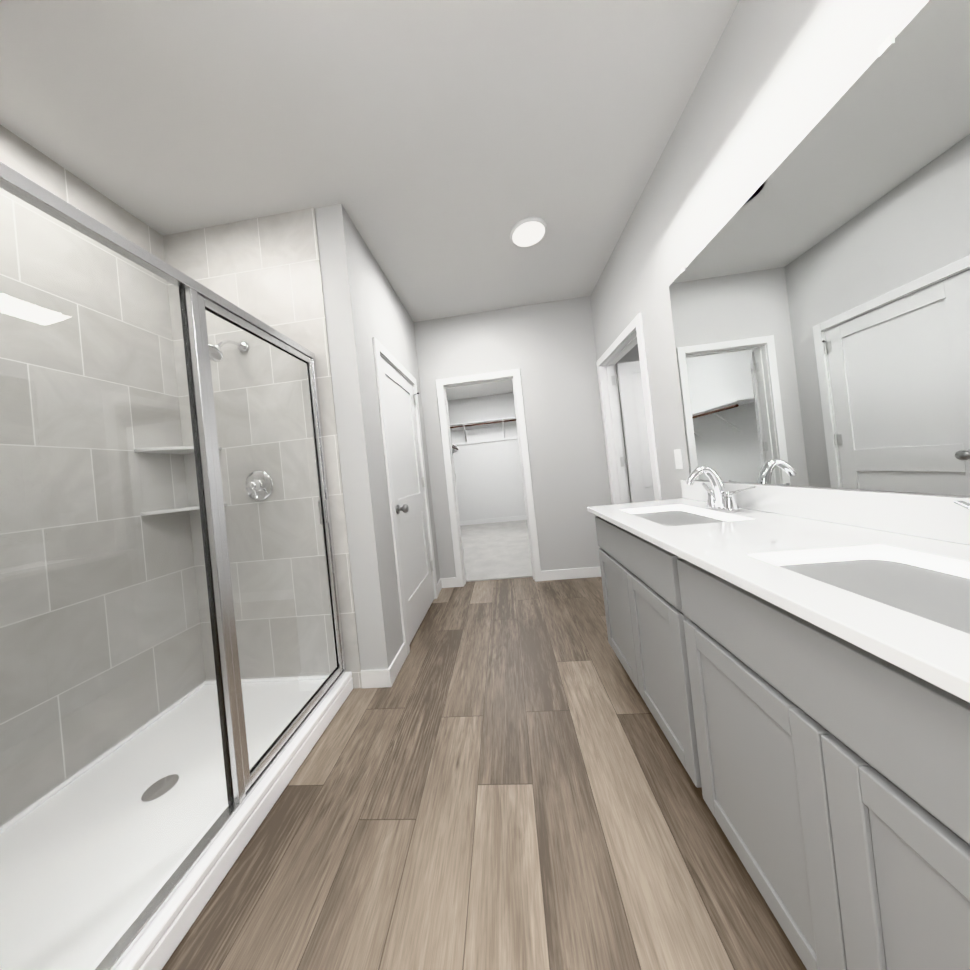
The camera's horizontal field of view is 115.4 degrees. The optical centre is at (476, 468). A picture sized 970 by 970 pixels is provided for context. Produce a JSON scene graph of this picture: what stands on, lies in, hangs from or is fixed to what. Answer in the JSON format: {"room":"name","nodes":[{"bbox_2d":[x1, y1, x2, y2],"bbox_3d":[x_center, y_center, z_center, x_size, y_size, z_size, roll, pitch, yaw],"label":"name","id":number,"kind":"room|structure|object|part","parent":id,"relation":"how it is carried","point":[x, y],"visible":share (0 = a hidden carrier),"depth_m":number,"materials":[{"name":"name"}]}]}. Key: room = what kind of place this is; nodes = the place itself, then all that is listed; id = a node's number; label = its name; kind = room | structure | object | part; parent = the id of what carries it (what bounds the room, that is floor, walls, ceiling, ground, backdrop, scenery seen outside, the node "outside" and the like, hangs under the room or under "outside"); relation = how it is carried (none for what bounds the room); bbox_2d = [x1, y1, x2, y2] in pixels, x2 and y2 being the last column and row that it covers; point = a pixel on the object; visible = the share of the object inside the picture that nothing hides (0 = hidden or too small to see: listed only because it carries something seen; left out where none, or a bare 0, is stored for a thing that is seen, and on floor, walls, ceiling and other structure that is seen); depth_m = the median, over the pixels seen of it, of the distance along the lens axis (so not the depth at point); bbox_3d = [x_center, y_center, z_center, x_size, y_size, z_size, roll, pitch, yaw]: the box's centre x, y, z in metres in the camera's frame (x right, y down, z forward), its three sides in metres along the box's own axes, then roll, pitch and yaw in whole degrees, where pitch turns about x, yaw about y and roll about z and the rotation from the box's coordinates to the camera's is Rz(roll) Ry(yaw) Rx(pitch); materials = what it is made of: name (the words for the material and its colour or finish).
{"room":"bathroom","nodes":[
{"label":"bathroom","id":0,"kind":"room"},
{"bbox_2d":[0,125,203,825],"bbox_3d":[-1.779,-0.029,1.204,0.002,2.730,1.222,-6,-1,5],"label":"tiled wall","id":1,"kind":"structure","parent":0,"point":[15,153],"depth_m":1.37,"materials":[{"name":"grey tile"}]},
{"bbox_2d":[164,207,361,687],"bbox_3d":[-1.239,-0.080,1.775,0.921,2.730,0.008,-6,-1,5],"label":"tiled wall","id":2,"kind":"structure","parent":0,"point":[266,269],"depth_m":1.77,"materials":[{"name":"grey tile"}]},
{"bbox_2d":[315,204,395,669],"bbox_3d":[-1.229,-0.081,1.838,1.230,2.730,0.120,-6,-1,5],"label":"wall","id":3,"kind":"structure","parent":0,"point":[370,584],"depth_m":1.72,"materials":[{"name":"paint"}]},
{"bbox_2d":[0,0,738,400],"bbox_3d":[0.410,-1.669,2.468,6.100,0.100,8.400,-6,-1,5],"label":"ceiling","id":4,"kind":"structure","parent":0,"point":[438,150],"depth_m":1.33,"materials":[{"name":"paint"}]},
{"bbox_2d":[510,217,546,247],"bbox_3d":[0.354,-1.603,2.091,0.254,0.025,0.254,-6,-1,5],"label":"recessed light","id":5,"kind":"object","parent":4,"relation":"in","point":[528,232],"visible":0.98,"depth_m":2.06,"materials":[{"name":"white plastic"}]},
{"bbox_2d":[352,222,439,653],"bbox_3d":[-0.618,-0.138,2.494,0.120,2.730,1.293,-6,-1,5],"label":"wall","id":6,"kind":"structure","parent":0,"point":[387,323],"depth_m":2.02,"materials":[{"name":"paint"}]},
{"bbox_2d":[384,642,406,686],"bbox_3d":[-0.473,1.164,1.836,0.015,0.097,0.272,-6,-1,5],"label":"baseboard","id":7,"kind":"structure","parent":6,"relation":"attached to","point":[391,673],"depth_m":1.78,"materials":[{"name":"white wood"}]},
{"bbox_2d":[372,337,437,655],"bbox_3d":[-0.579,0.185,2.459,0.136,2.078,0.952,-6,-1,5],"label":"door frame","id":8,"kind":"structure","parent":6,"relation":"attached to","point":[381,350],"depth_m":2.02,"materials":[{"name":"white wood"}]},
{"bbox_2d":[380,356,433,644],"bbox_3d":[-0.506,0.209,2.459,0.113,1.991,0.816,-6,-1,5],"label":"hall door","id":9,"kind":"structure","parent":6,"relation":"in","point":[408,480],"depth_m":2.41,"materials":[{"name":"white wood"}]},
{"bbox_2d":[162,577,806,969],"bbox_3d":[-0.629,1.250,0.802,3.720,0.060,4.900,-6,-1,5],"label":"floor","id":10,"kind":"structure","parent":0,"point":[494,777],"depth_m":0.97,"materials":[{"name":"brown wood"}]},
{"bbox_2d":[0,162,352,969],"bbox_3d":[-1.293,0.270,1.162,0.904,2.033,1.220,-6,-1,5],"label":"shower","id":11,"kind":"object","parent":10,"relation":"on","point":[124,852],"visible":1,"depth_m":1.03,"materials":[{"name":"clear glass"}]},
{"bbox_3d":[-0.871,0.254,1.386,0.050,1.742,0.646,-6,-1,5],"label":"door","id":12,"kind":"part","parent":11,"relation":"part of","materials":[{"name":"clear glass"}]},
{"bbox_2d":[595,516,969,969],"bbox_3d":[0.912,0.637,0.929,0.518,0.841,1.660,-6,-1,5],"label":"bathroom vanity","id":13,"kind":"object","parent":10,"relation":"on","point":[795,662],"depth_m":0.56,"materials":[{"name":"grey wood"}]},
{"bbox_2d":[587,496,969,707],"bbox_3d":[0.850,0.208,0.934,0.552,0.025,1.686,-6,-1,5],"label":"countertop","id":14,"kind":"structure","parent":13,"relation":"on","point":[934,655],"depth_m":0.60,"materials":[{"name":"white stone"}]},
{"bbox_2d":[619,504,762,527],"bbox_3d":[0.883,0.276,1.349,0.318,0.158,0.482,-6,-1,5],"label":"sink","id":15,"kind":"object","parent":14,"relation":"in","point":[665,514],"depth_m":1.39,"materials":[{"name":"white ceramic"}]},
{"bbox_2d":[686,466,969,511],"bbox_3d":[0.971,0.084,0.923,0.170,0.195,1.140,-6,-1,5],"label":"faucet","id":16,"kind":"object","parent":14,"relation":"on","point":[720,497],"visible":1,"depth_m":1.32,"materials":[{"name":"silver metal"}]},
{"bbox_2d":[743,540,969,635],"bbox_3d":[0.811,0.276,0.518,0.318,0.158,0.482,-6,-1,5],"label":"sink","id":17,"kind":"object","parent":14,"relation":"in","point":[923,582],"depth_m":0.63,"materials":[{"name":"white ceramic"}]},
{"bbox_2d":[448,393,525,520],"bbox_3d":[0.083,-0.205,3.205,1.860,2.730,0.004,-6,-1,5],"label":"wall","id":18,"kind":"structure","parent":0,"point":[489,481],"depth_m":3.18,"materials":[{"name":"paint"}]},
{"bbox_2d":[452,443,458,452],"bbox_3d":[-0.571,-0.245,4.943,0.329,0.350,1.920,-6,-1,5],"label":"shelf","id":19,"kind":"object","parent":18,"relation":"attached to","point":[455,448],"depth_m":5.85,"materials":[{"name":"white metal"}]},
{"bbox_2d":[450,417,517,444],"bbox_3d":[0.291,-0.788,6.417,1.898,0.423,0.309,-6,-1,5],"label":"shelf","id":20,"kind":"object","parent":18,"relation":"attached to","point":[466,426],"depth_m":6.52,"materials":[{"name":"white wood"}]},
{"bbox_2d":[460,520,532,581],"bbox_3d":[0.368,1.177,4.931,2.140,0.072,3.500,-6,-1,5],"label":"floor","id":21,"kind":"structure","parent":0,"point":[497,551],"depth_m":4.26,"materials":[{"name":"grey carpet"}]},
{"bbox_2d":[460,515,526,525],"bbox_3d":[0.495,1.094,6.549,1.830,0.097,0.015,-6,-1,5],"label":"baseboard","id":22,"kind":"structure","parent":21,"relation":"on","point":[513,518],"depth_m":6.55,"materials":[{"name":"white wood"}]},
{"bbox_2d":[414,296,611,577],"bbox_3d":[-0.527,-0.141,3.195,3.600,2.730,0.120,-6,-1,5],"label":"wall","id":23,"kind":"structure","parent":0,"point":[548,349],"depth_m":3.03,"materials":[{"name":"paint"}]},
{"bbox_2d":[436,369,541,586],"bbox_3d":[0.123,0.101,3.139,0.850,2.111,0.152,-6,-1,5],"label":"trim","id":24,"kind":"structure","parent":23,"relation":"attached to","point":[512,375],"depth_m":3.09,"materials":[{"name":"white wood"}]},
{"bbox_2d":[541,566,600,580],"bbox_3d":[1.015,1.020,2.994,0.752,0.097,0.013,-6,-1,5],"label":"baseboard","id":25,"kind":"structure","parent":23,"relation":"attached to","point":[588,572],"depth_m":3.00,"materials":[{"name":"white wood"}]},
{"bbox_2d":[615,343,639,502],"bbox_3d":[2.517,-0.449,4.272,2.070,2.730,0.120,-6,-1,5],"label":"wall","id":26,"kind":"structure","parent":0,"point":[632,355],"depth_m":4.24,"materials":[{"name":"paint"}]},
{"bbox_2d":[590,0,969,499],"bbox_3d":[1.109,-0.335,0.652,0.120,2.730,4.903,-6,-1,5],"label":"wall","id":27,"kind":"structure","parent":0,"point":[777,80],"depth_m":1.23,"materials":[{"name":"paint"}]},
{"bbox_2d":[596,313,661,504],"bbox_3d":[1.303,-0.011,2.491,0.152,2.078,0.942,-6,-1,5],"label":"door frame","id":28,"kind":"structure","parent":27,"relation":"attached to","point":[628,339],"depth_m":2.88,"materials":[{"name":"white wood"}]},
{"bbox_2d":[611,361,654,502],"bbox_3d":[1.783,-0.026,2.831,0.860,1.991,0.190,-6,-1,5],"label":"entry door","id":29,"kind":"structure","parent":27,"relation":"in","point":[637,459],"depth_m":2.84,"materials":[{"name":"white wood"}]},
{"bbox_2d":[674,449,682,468],"bbox_3d":[1.171,-0.055,1.780,0.008,0.116,0.070,-6,-1,5],"label":"electrical outlet plate","id":30,"kind":"object","parent":27,"relation":"attached to","point":[678,458],"visible":1,"depth_m":1.77,"materials":[{"name":"white plastic"}]},
{"bbox_2d":[669,0,969,495],"bbox_3d":[1.045,-0.481,0.859,0.009,1.087,1.664,-6,-1,5],"label":"mirror","id":31,"kind":"object","parent":27,"relation":"attached to","point":[819,288],"visible":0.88,"depth_m":0.84,"materials":[{"name":"clear glass"}]},
{"bbox_2d":[680,480,969,543],"bbox_3d":[1.107,0.116,0.912,0.019,0.103,1.686,-6,-1,5],"label":"backsplash","id":32,"kind":"structure","parent":27,"relation":"attached to","point":[936,517],"depth_m":0.86,"materials":[{"name":"white stone"}]}
]}

